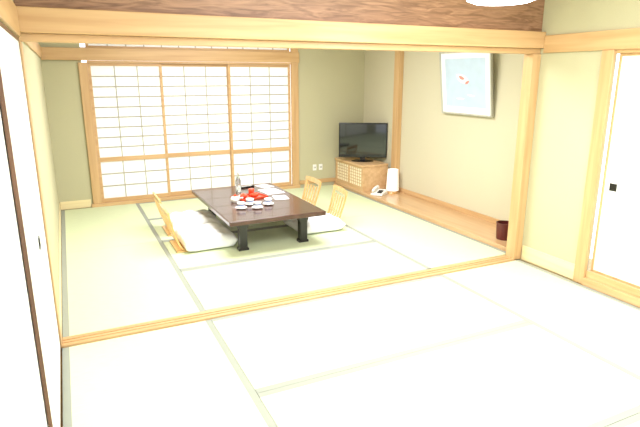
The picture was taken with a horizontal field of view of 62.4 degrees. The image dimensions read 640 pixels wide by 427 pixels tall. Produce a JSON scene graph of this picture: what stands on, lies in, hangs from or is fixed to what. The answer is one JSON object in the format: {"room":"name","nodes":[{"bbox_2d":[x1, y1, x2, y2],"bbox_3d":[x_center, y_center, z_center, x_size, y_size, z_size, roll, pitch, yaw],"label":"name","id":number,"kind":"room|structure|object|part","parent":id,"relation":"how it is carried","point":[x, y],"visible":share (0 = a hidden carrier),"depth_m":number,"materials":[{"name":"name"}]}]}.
{"room":"traditional dwelling","nodes":[
{"label":"traditional dwelling","id":0,"kind":"room"},
{"bbox_2d":[0,0,58,309],"bbox_3d":[-1.625,-0.370,2.881,0.100,2.530,7.820,-7,16,-25],"label":"wall","id":1,"kind":"structure","parent":0,"point":[33,64],"depth_m":4.11,"materials":[{"name":"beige paint"}]},
{"bbox_2d":[0,0,20,36],"bbox_3d":[-0.737,-0.554,1.049,0.015,0.145,3.838,-7,16,-25],"label":"lintel","id":2,"kind":"object","parent":1,"relation":"attached to","point":[8,9],"visible":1,"depth_m":2.24,"materials":[{"name":"brown wood"}]},
{"bbox_2d":[0,104,48,426],"bbox_3d":[-0.852,0.340,1.466,0.019,1.785,1.100,-7,16,-25],"label":"door","id":3,"kind":"structure","parent":1,"relation":"in","point":[22,401],"depth_m":1.56,"materials":[{"name":"white paper"}]},
{"bbox_2d":[0,21,60,426],"bbox_3d":[-1.310,0.089,2.434,0.017,1.785,1.240,-7,16,-25],"label":"door","id":4,"kind":"structure","parent":1,"relation":"in","point":[13,98],"depth_m":2.19,"materials":[{"name":"white paper"}]},
{"bbox_3d":[-1.326,0.137,2.496,0.005,0.056,0.056,-7,16,-25],"label":"handle","id":5,"kind":"part","parent":4,"relation":"part of","materials":[{"name":"black paint"}]},
{"bbox_2d":[24,42,41,57],"bbox_3d":[-2.414,-1.429,4.452,0.015,0.130,3.622,-7,16,-25],"label":"lintel","id":6,"kind":"object","parent":1,"relation":"attached to","point":[35,47],"visible":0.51,"depth_m":4.53,"materials":[{"name":"brown wood"}]},
{"bbox_2d":[19,41,61,347],"bbox_3d":[-1.600,-0.056,3.043,0.012,1.779,0.120,-7,16,-25],"label":"post","id":7,"kind":"object","parent":1,"relation":"attached to","point":[20,42],"visible":0.84,"depth_m":2.99,"materials":[{"name":"brown wood"}]},
{"bbox_2d":[59,203,61,332],"bbox_3d":[-2.421,0.330,4.919,0.010,0.090,3.686,-7,16,-25],"label":"baseboard","id":8,"kind":"structure","parent":1,"relation":"attached to","point":[60,277],"depth_m":4.20,"materials":[{"name":"beige wood"}]},
{"bbox_2d":[16,6,545,48],"bbox_3d":[0.098,-1.224,3.577,3.773,0.128,0.160,-7,16,-25],"label":"lintel beam","id":9,"kind":"structure","parent":1,"relation":"attached to","point":[36,20],"depth_m":3.25,"materials":[{"name":"brown wood"}]},
{"bbox_2d":[13,0,544,31],"bbox_3d":[0.098,-1.552,3.492,3.773,0.548,0.060,-7,16,-25],"label":"transom panel","id":10,"kind":"object","parent":9,"relation":"on","point":[438,13],"depth_m":3.56,"materials":[{"name":"brown wood"}]},
{"bbox_2d":[18,33,540,53],"bbox_3d":[0.098,-1.141,3.598,3.773,0.041,0.080,-7,16,-25],"label":"lintel","id":11,"kind":"object","parent":9,"relation":"attached to","point":[25,37],"visible":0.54,"depth_m":3.31,"materials":[{"name":"brown wood"}]},
{"bbox_2d":[39,42,364,210],"bbox_3d":[-1.302,-1.486,7.179,4.306,2.530,0.120,-7,16,-25],"label":"wall","id":12,"kind":"structure","parent":0,"point":[330,81],"depth_m":7.59,"materials":[{"name":"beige paint"}]},
{"bbox_2d":[60,199,91,209],"bbox_3d":[-3.047,-0.112,6.601,0.352,0.100,0.012,-7,16,-25],"label":"baseboard","id":13,"kind":"structure","parent":12,"relation":"attached to","point":[79,203],"depth_m":6.59,"materials":[{"name":"beige wood"}]},
{"bbox_2d":[41,47,298,62],"bbox_3d":[-1.747,-2.006,6.713,3.225,0.140,0.014,-7,16,-25],"label":"lintel","id":14,"kind":"object","parent":12,"relation":"attached to","point":[48,53],"visible":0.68,"depth_m":6.61,"materials":[{"name":"brown wood"}]},
{"bbox_2d":[78,60,290,203],"bbox_3d":[-1.657,-1.123,7.065,2.719,1.744,0.120,-7,16,-25],"label":"window","id":15,"kind":"structure","parent":12,"relation":"in","point":[127,99],"depth_m":6.67,"materials":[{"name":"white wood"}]},
{"bbox_2d":[80,44,288,51],"bbox_3d":[-1.641,-2.291,6.775,2.679,0.430,0.110,-7,16,-25],"label":"window","id":16,"kind":"structure","parent":12,"relation":"in","point":[86,45],"depth_m":6.74,"materials":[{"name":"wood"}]},
{"bbox_2d":[92,185,299,207],"bbox_3d":[-1.609,-0.249,7.309,2.860,0.070,0.130,-7,16,-25],"label":"sill","id":17,"kind":"structure","parent":12,"relation":"attached to","point":[175,197],"depth_m":6.96,"materials":[{"name":"brown wood"}]},
{"bbox_2d":[161,64,231,195],"bbox_3d":[-1.638,-1.119,7.097,0.910,1.718,0.031,-7,16,-25],"label":"window","id":18,"kind":"structure","parent":12,"relation":"in","point":[196,102],"depth_m":7.08,"materials":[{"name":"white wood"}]},
{"bbox_2d":[227,48,298,185],"bbox_3d":[-0.773,-1.470,7.376,1.010,2.260,0.060,-7,16,-25],"label":"window","id":19,"kind":"structure","parent":12,"relation":"in","point":[259,98],"depth_m":7.43,"materials":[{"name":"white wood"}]},
{"bbox_2d":[300,177,335,183],"bbox_3d":[0.176,-0.518,8.083,1.062,0.059,0.012,-7,16,-25],"label":"baseboard","id":20,"kind":"structure","parent":12,"relation":"attached to","point":[334,178],"depth_m":8.02,"materials":[{"name":"brown wood"}]},
{"bbox_2d":[61,235,638,426],"bbox_3d":[0.368,0.656,4.141,4.526,0.089,7.840,-7,16,-25],"label":"floor","id":21,"kind":"structure","parent":0,"point":[590,260],"depth_m":3.42,"materials":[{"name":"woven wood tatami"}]},
{"bbox_2d":[61,203,161,252],"bbox_3d":[-2.389,0.134,5.913,0.912,0.030,1.806,-7,16,-25],"label":"mat","id":22,"kind":"object","parent":21,"relation":"on","point":[84,229],"visible":0.86,"depth_m":5.74,"materials":[{"name":"beige wicker"}]},
{"bbox_2d":[62,241,204,336],"bbox_3d":[-1.604,0.547,4.320,0.912,0.030,1.837,-7,16,-25],"label":"mat","id":23,"kind":"object","parent":21,"relation":"on","point":[112,287],"visible":0.79,"depth_m":4.10,"materials":[{"name":"beige wicker"}]},
{"bbox_2d":[62,320,276,426],"bbox_3d":[-0.741,1.003,2.564,0.915,0.030,1.922,-7,16,-25],"label":"mat","id":24,"kind":"object","parent":21,"relation":"on","point":[187,375],"visible":1,"depth_m":2.84,"materials":[{"name":"beige wicker"}]},
{"bbox_2d":[139,198,207,219],"bbox_3d":[-1.303,-0.121,6.895,1.918,0.030,0.909,-7,16,-25],"label":"mat","id":25,"kind":"object","parent":21,"relation":"on","point":[150,209],"visible":0.19,"depth_m":6.71,"materials":[{"name":"beige wicker"}]},
{"bbox_2d":[149,215,286,241],"bbox_3d":[-0.911,0.085,6.098,1.918,0.030,0.909,-7,16,-25],"label":"mat","id":26,"kind":"object","parent":21,"relation":"on","point":[157,224],"visible":0.19,"depth_m":5.82,"materials":[{"name":"beige wicker"}]},
{"bbox_2d":[152,192,171,235],"bbox_3d":[-1.507,-0.022,5.639,0.476,0.408,0.445,-7,16,-25],"label":"chair","id":27,"kind":"object","parent":26,"relation":"on","point":[156,198],"visible":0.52,"depth_m":5.57,"materials":[{"name":"brown wood"}]},
{"bbox_3d":[-1.707,-0.169,5.502,0.033,0.055,0.445,-7,16,-25],"label":"rail","id":28,"kind":"part","parent":27,"relation":"part of","materials":[{"name":"brown wood"}]},
{"bbox_3d":[-1.473,0.165,5.704,0.400,0.014,0.400,-7,16,-25],"label":"seat","id":29,"kind":"part","parent":27,"relation":"part of","materials":[{"name":"brown wood"}]},
{"bbox_2d":[170,209,220,230],"bbox_3d":[-1.382,0.070,5.747,0.500,0.146,0.520,-6,16,-23],"label":"floor cushion","id":30,"kind":"object","parent":27,"relation":"on","point":[203,216],"visible":0.66,"depth_m":5.62,"materials":[{"name":"white fabric"}]},
{"bbox_2d":[302,176,321,204],"bbox_3d":[-0.279,-0.213,6.376,0.476,0.408,0.445,-6,16,-23],"label":"chair","id":31,"kind":"object","parent":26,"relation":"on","point":[304,197],"visible":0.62,"depth_m":6.41,"materials":[{"name":"brown wood"}]},
{"bbox_3d":[-0.077,-0.406,6.418,0.033,0.055,0.445,-6,16,-23],"label":"rail","id":32,"kind":"part","parent":31,"relation":"part of","materials":[{"name":"brown wood"}]},
{"bbox_2d":[163,225,372,270],"bbox_3d":[-0.518,0.292,5.302,1.918,0.030,0.909,-7,16,-25],"label":"mat","id":33,"kind":"object","parent":21,"relation":"on","point":[281,240],"visible":0.5,"depth_m":5.13,"materials":[{"name":"beige wicker"}]},
{"bbox_2d":[159,203,188,252],"bbox_3d":[-1.275,0.112,5.124,0.476,0.408,0.445,-7,16,-25],"label":"chair","id":34,"kind":"object","parent":33,"relation":"on","point":[179,248],"visible":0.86,"depth_m":4.98,"materials":[{"name":"brown wood"}]},
{"bbox_3d":[-1.475,-0.035,4.987,0.033,0.055,0.445,-7,16,-25],"label":"rail","id":35,"kind":"part","parent":34,"relation":"part of","materials":[{"name":"brown wood"}]},
{"bbox_3d":[-1.241,0.298,5.189,0.400,0.014,0.400,-7,16,-25],"label":"seat","id":36,"kind":"part","parent":34,"relation":"part of","materials":[{"name":"brown wood"}]},
{"bbox_2d":[175,222,237,251],"bbox_3d":[-1.133,0.210,5.208,0.500,0.146,0.540,-7,16,-26],"label":"floor cushion","id":37,"kind":"object","parent":34,"relation":"on","point":[195,237],"visible":0.98,"depth_m":5.04,"materials":[{"name":"white fabric"}]},
{"bbox_2d":[192,183,325,250],"bbox_3d":[-0.708,0.015,5.630,0.960,0.340,1.560,-7,16,-25],"label":"table","id":38,"kind":"object","parent":33,"relation":"on","point":[217,200],"visible":0.84,"depth_m":5.20,"materials":[{"name":"brown wood"}]},
{"bbox_2d":[230,194,242,202],"bbox_3d":[-0.862,-0.157,5.443,0.115,0.086,0.136,-6,16,-23],"label":"teapot","id":39,"kind":"object","parent":38,"relation":"on","point":[234,198],"visible":0.98,"depth_m":5.42,"materials":[{"name":"white ceramic"}]},
{"bbox_2d":[235,171,240,191],"bbox_3d":[-0.920,-0.361,5.931,0.060,0.236,0.060,-7,16,-25],"label":"glass bottle","id":40,"kind":"object","parent":38,"relation":"on","point":[237,181],"visible":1,"depth_m":5.92,"materials":[{"name":"clear glass"}]},
{"bbox_2d":[235,201,246,208],"bbox_3d":[-0.774,-0.078,5.184,0.114,0.064,0.114,-7,16,-25],"label":"teacup","id":41,"kind":"object","parent":38,"relation":"on","point":[240,205],"visible":1,"depth_m":5.16,"materials":[{"name":"white ceramic"}]},
{"bbox_2d":[237,201,244,207],"bbox_3d":[-0.774,-0.081,5.183,0.084,0.057,0.084,-7,16,-25],"label":"bowl","id":42,"kind":"object","parent":41,"relation":"on","point":[241,204],"depth_m":5.16,"materials":[{"name":"white ceramic"}]},
{"bbox_3d":[-0.734,0.202,5.002,0.104,0.294,0.070,-7,16,-25],"label":"leg","id":43,"kind":"part","parent":38,"relation":"part of","materials":[{"name":"black paint"}]},
{"bbox_2d":[231,192,267,200],"bbox_3d":[-0.756,-0.180,5.670,0.328,0.018,0.228,-12,19,-38],"label":"serving tray","id":44,"kind":"object","parent":38,"relation":"on","point":[260,195],"visible":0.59,"depth_m":5.66,"materials":[{"name":"red paint"}]},
{"bbox_2d":[239,193,247,198],"bbox_3d":[-0.815,-0.188,5.605,0.097,0.052,0.097,-7,16,-25],"label":"lidded bowl","id":45,"kind":"object","parent":44,"relation":"on","point":[243,195],"visible":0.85,"depth_m":5.58,"materials":[{"name":"red ceramic"}]},
{"bbox_2d":[248,188,253,195],"bbox_3d":[-0.746,-0.232,5.730,0.064,0.075,0.064,-7,16,-25],"label":"tea canister","id":46,"kind":"object","parent":44,"relation":"on","point":[250,190],"visible":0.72,"depth_m":5.71,"materials":[{"name":"red paint"}]},
{"bbox_2d":[250,192,258,197],"bbox_3d":[-0.703,-0.199,5.646,0.097,0.052,0.097,-7,16,-25],"label":"lidded bowl","id":47,"kind":"object","parent":44,"relation":"on","point":[253,195],"visible":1,"depth_m":5.62,"materials":[{"name":"red ceramic"}]},
{"bbox_2d":[245,198,253,204],"bbox_3d":[-0.708,-0.119,5.343,0.114,0.064,0.114,-7,16,-25],"label":"teacup","id":48,"kind":"object","parent":38,"relation":"on","point":[249,201],"visible":0.93,"depth_m":5.31,"materials":[{"name":"white ceramic"}]},
{"bbox_2d":[252,201,262,208],"bbox_3d":[-0.617,-0.083,5.203,0.114,0.064,0.114,-7,16,-25],"label":"teacup","id":49,"kind":"object","parent":38,"relation":"on","point":[257,204],"visible":1,"depth_m":5.18,"materials":[{"name":"white ceramic"}]},
{"bbox_2d":[253,201,260,207],"bbox_3d":[-0.617,-0.086,5.202,0.084,0.057,0.084,-7,16,-25],"label":"bowl","id":50,"kind":"object","parent":49,"relation":"on","point":[257,204],"depth_m":5.18,"materials":[{"name":"white ceramic"}]},
{"bbox_2d":[255,184,273,187],"bbox_3d":[-0.660,-0.326,6.264,0.150,0.002,0.200,-13,19,-41],"label":"leaflet","id":51,"kind":"object","parent":38,"relation":"on","point":[261,185],"visible":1,"depth_m":6.23,"materials":[{"name":"paper"}]},
{"bbox_2d":[263,198,273,204],"bbox_3d":[-0.525,-0.122,5.353,0.114,0.064,0.114,-7,16,-25],"label":"teacup","id":52,"kind":"object","parent":38,"relation":"on","point":[267,201],"visible":1,"depth_m":5.33,"materials":[{"name":"white ceramic"}]},
{"bbox_2d":[258,188,284,194],"bbox_3d":[-0.553,-0.253,5.980,0.210,0.002,0.290,-9,17,-30],"label":"leaflet","id":53,"kind":"object","parent":38,"relation":"on","point":[269,191],"visible":1,"depth_m":5.96,"materials":[{"name":"paper"}]},
{"bbox_2d":[272,195,288,199],"bbox_3d":[-0.425,-0.173,5.675,0.150,0.002,0.200,-4,15,-16],"label":"leaflet","id":54,"kind":"object","parent":38,"relation":"on","point":[278,197],"visible":1,"depth_m":5.67,"materials":[{"name":"paper"}]},
{"bbox_3d":[-0.174,0.135,5.260,0.104,0.294,0.070,-7,16,-25],"label":"leg","id":55,"kind":"part","parent":38,"relation":"part of","materials":[{"name":"black paint"}]},
{"bbox_2d":[327,184,347,218],"bbox_3d":[0.017,-0.080,5.864,0.476,0.408,0.445,-4,15,-16],"label":"chair","id":56,"kind":"object","parent":33,"relation":"on","point":[339,188],"visible":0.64,"depth_m":5.89,"materials":[{"name":"brown wood"}]},
{"bbox_2d":[283,213,345,233],"bbox_3d":[-0.080,0.074,5.772,0.520,0.126,0.560,-7,16,-25],"label":"floor cushion","id":57,"kind":"object","parent":56,"relation":"on","point":[327,222],"visible":0.61,"depth_m":5.59,"materials":[{"name":"white fabric"}]},
{"bbox_3d":[0.229,-0.267,5.880,0.033,0.055,0.445,-4,15,-16],"label":"rail","id":58,"kind":"part","parent":56,"relation":"part of","materials":[{"name":"yellow wood"}]},
{"bbox_2d":[62,255,513,347],"bbox_3d":[0.064,0.615,4.037,3.672,0.042,0.118,-7,16,-25],"label":"threshold","id":59,"kind":"object","parent":21,"relation":"on","point":[106,334],"visible":0.81,"depth_m":3.80,"materials":[{"name":"brown wood"}]},
{"bbox_2d":[181,241,427,310],"bbox_3d":[-0.126,0.499,4.505,1.918,0.030,0.909,-7,16,-25],"label":"mat","id":60,"kind":"object","parent":21,"relation":"on","point":[242,282],"visible":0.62,"depth_m":4.43,"materials":[{"name":"beige wicker"}]},
{"bbox_2d":[283,185,400,217],"bbox_3d":[0.185,-0.175,7.101,0.948,0.030,1.806,-7,16,-25],"label":"mat","id":61,"kind":"object","parent":21,"relation":"on","point":[356,204],"visible":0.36,"depth_m":6.92,"materials":[{"name":"beige wicker"}]},
{"bbox_2d":[211,275,527,392],"bbox_3d":[0.331,0.739,3.579,1.918,0.030,0.962,-7,16,-25],"label":"mat","id":62,"kind":"object","parent":21,"relation":"on","point":[288,344],"visible":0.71,"depth_m":3.49,"materials":[{"name":"beige wicker"}]},
{"bbox_2d":[334,182,506,251],"bbox_3d":[1.225,-0.072,6.628,0.507,0.070,3.634,-7,16,-25],"label":"floor","id":63,"kind":"structure","parent":21,"relation":"on","point":[475,228],"depth_m":6.09,"materials":[{"name":"brown wood"}]},
{"bbox_2d":[335,157,387,191],"bbox_3d":[0.593,-0.597,7.769,0.425,0.370,0.835,-7,16,-25],"label":"tv cabinet","id":64,"kind":"object","parent":63,"relation":"on","point":[361,176],"visible":0.98,"depth_m":7.48,"materials":[{"name":"brown wood"}]},
{"bbox_3d":[0.342,-0.625,7.862,0.020,0.295,0.386,-7,16,-25],"label":"door frame","id":65,"kind":"part","parent":64,"relation":"part of","materials":[{"name":"brown wood"}]},
{"bbox_3d":[0.345,-0.626,7.863,0.005,0.255,0.346,-7,16,-25],"label":"door panel","id":66,"kind":"part","parent":64,"relation":"part of","materials":[{"name":"beige paper"}]},
{"bbox_3d":[0.509,-0.537,7.523,0.020,0.295,0.386,-7,16,-25],"label":"door frame","id":67,"kind":"part","parent":64,"relation":"part of","materials":[{"name":"brown wood"}]},
{"bbox_3d":[0.512,-0.538,7.524,0.005,0.255,0.346,-7,16,-25],"label":"door panel","id":68,"kind":"part","parent":64,"relation":"part of","materials":[{"name":"beige paper"}]},
{"bbox_2d":[339,122,387,161],"bbox_3d":[0.616,-1.027,7.591,0.690,0.550,0.192,1,15,5],"label":"television","id":69,"kind":"object","parent":64,"relation":"on","point":[362,140],"visible":1,"depth_m":7.56,"materials":[{"name":"black plastic"}]},
{"bbox_2d":[371,185,387,195],"bbox_3d":[0.806,-0.315,7.194,0.170,0.114,0.209,8,17,28],"label":"telephone","id":70,"kind":"object","parent":63,"relation":"on","point":[375,191],"visible":1,"depth_m":7.16,"materials":[{"name":"white plastic"}]},
{"bbox_2d":[386,168,398,193],"bbox_3d":[1.001,-0.446,7.268,0.176,0.330,0.176,-7,16,-25],"label":"table lamp","id":71,"kind":"object","parent":63,"relation":"on","point":[392,185],"visible":0.98,"depth_m":7.21,"materials":[{"name":"white paper"}]},
{"bbox_2d":[391,51,403,173],"bbox_3d":[1.052,-1.516,7.153,0.069,2.459,0.120,-7,16,-25],"label":"post","id":72,"kind":"object","parent":63,"relation":"on","point":[399,55],"visible":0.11,"depth_m":7.15,"materials":[{"name":"brown wood"}]},
{"bbox_2d":[496,220,508,240],"bbox_3d":[1.820,0.169,5.221,0.162,0.168,0.162,-7,16,-25],"label":"waste bin","id":73,"kind":"object","parent":63,"relation":"on","point":[501,225],"visible":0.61,"depth_m":5.17,"materials":[{"name":"red paint"}]},
{"bbox_2d":[340,211,505,268],"bbox_3d":[0.961,0.234,5.526,0.948,0.030,1.797,-7,16,-25],"label":"mat","id":74,"kind":"object","parent":21,"relation":"on","point":[430,245],"visible":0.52,"depth_m":5.35,"materials":[{"name":"beige wicker"}]},
{"bbox_2d":[257,322,639,426],"bbox_3d":[0.746,0.958,2.736,1.918,0.030,0.962,-7,16,-25],"label":"mat","id":75,"kind":"object","parent":21,"relation":"on","point":[522,375],"visible":0.86,"depth_m":2.77,"materials":[{"name":"beige wicker"}]},
{"bbox_2d":[440,260,639,379],"bbox_3d":[1.805,0.698,3.740,0.883,0.030,1.922,-7,16,-25],"label":"mat","id":76,"kind":"object","parent":21,"relation":"on","point":[605,327],"visible":0.82,"depth_m":3.76,"materials":[{"name":"beige wicker"}]},
{"bbox_2d":[606,413,639,426],"bbox_3d":[1.161,1.177,1.893,1.918,0.030,0.962,-7,16,-25],"label":"mat","id":77,"kind":"object","parent":21,"relation":"on","point":[633,421],"visible":1,"depth_m":2.52,"materials":[{"name":"beige wicker"}]},
{"bbox_2d":[363,50,523,220],"bbox_3d":[1.480,-1.306,6.486,0.100,2.530,3.810,-7,16,-25],"label":"wall","id":78,"kind":"structure","parent":0,"point":[464,161],"depth_m":6.41,"materials":[{"name":"beige paint"}]},
{"bbox_2d":[399,187,498,223],"bbox_3d":[1.667,-0.047,6.271,0.014,0.059,2.613,-7,16,-25],"label":"baseboard","id":79,"kind":"structure","parent":78,"relation":"attached to","point":[433,200],"depth_m":6.40,"materials":[{"name":"brown wood"}]},
{"bbox_2d":[439,52,493,117],"bbox_3d":[1.619,-1.528,5.849,0.125,0.865,0.840,-7,16,-25],"label":"framed picture","id":80,"kind":"object","parent":78,"relation":"attached to","point":[466,79],"visible":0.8,"depth_m":5.83,"materials":[{"name":"white paper"}]},
{"bbox_2d":[445,57,485,108],"bbox_3d":[1.608,-1.450,5.865,0.002,0.530,0.660,-14,19,-23],"label":"print","id":81,"kind":"object","parent":80,"relation":"attached to","point":[474,69],"depth_m":5.83},
{"bbox_2d":[515,0,639,282],"bbox_3d":[2.864,-0.394,2.969,0.530,2.530,4.020,-7,16,-25],"label":"wall","id":82,"kind":"structure","parent":0,"point":[568,81],"depth_m":4.23,"materials":[{"name":"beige paint"}]},
{"bbox_2d":[506,54,540,259],"bbox_3d":[1.762,-0.459,4.595,0.089,1.779,0.100,-7,16,-25],"label":"post","id":83,"kind":"object","parent":82,"relation":"attached to","point":[531,65],"visible":1,"depth_m":4.55,"materials":[{"name":"brown wood"}]},
{"bbox_2d":[521,245,574,278],"bbox_3d":[1.945,0.413,4.519,0.012,0.130,0.563,-7,16,-25],"label":"baseboard","id":84,"kind":"structure","parent":82,"relation":"attached to","point":[554,264],"depth_m":4.50,"materials":[{"name":"beige wood"}]},
{"bbox_2d":[543,28,639,52],"bbox_3d":[2.655,-0.941,2.620,0.019,0.135,3.838,-7,16,-25],"label":"lintel","id":85,"kind":"object","parent":82,"relation":"attached to","point":[618,39],"visible":1,"depth_m":3.89,"materials":[{"name":"brown wood"}]},
{"bbox_2d":[573,50,615,283],"bbox_3d":[2.079,-0.311,4.018,0.030,1.784,0.092,-7,16,-25],"label":"door frame","id":86,"kind":"structure","parent":82,"relation":"attached to","point":[608,56],"depth_m":3.98,"materials":[{"name":"brown wood"}]},
{"bbox_2d":[582,270,639,307],"bbox_3d":[2.825,0.865,2.806,0.130,0.115,3.198,-7,16,-25],"label":"sill","id":87,"kind":"structure","parent":82,"relation":"attached to","point":[627,293],"depth_m":3.96,"materials":[{"name":"brown wood"}]},
{"bbox_2d":[591,53,639,288],"bbox_3d":[2.353,-0.239,3.575,0.025,1.653,0.930,-7,16,-25],"label":"door","id":88,"kind":"structure","parent":82,"relation":"in","point":[616,251],"depth_m":3.86,"materials":[{"name":"white paper"}]},
{"bbox_3d":[2.182,-0.194,3.932,0.005,0.056,0.056,-7,16,-25],"label":"handle","id":89,"kind":"part","parent":88,"relation":"part of","materials":[{"name":"black paint"}]},
{"bbox_2d":[616,48,639,53],"bbox_3d":[2.829,-0.842,2.412,0.100,0.098,3.280,-7,16,-25],"label":"rail","id":90,"kind":"object","parent":82,"relation":"attached to","point":[619,51],"visible":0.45,"depth_m":3.69,"materials":[{"name":"brown wood"}]},
{"bbox_3d":[0.368,-1.875,3.484,4.526,0.080,7.840,-7,16,-25],"label":"ceiling","id":91,"kind":"structure","parent":0,"visible":0},
{"bbox_2d":[466,0,533,5],"bbox_3d":[0.983,-1.389,2.791,0.380,0.511,0.380,-7,16,-25],"label":"pendant lamp","id":92,"kind":"object","parent":91,"relation":"hanging from","point":[476,2],"visible":1,"depth_m":2.86,"materials":[{"name":"white"}]}
]}

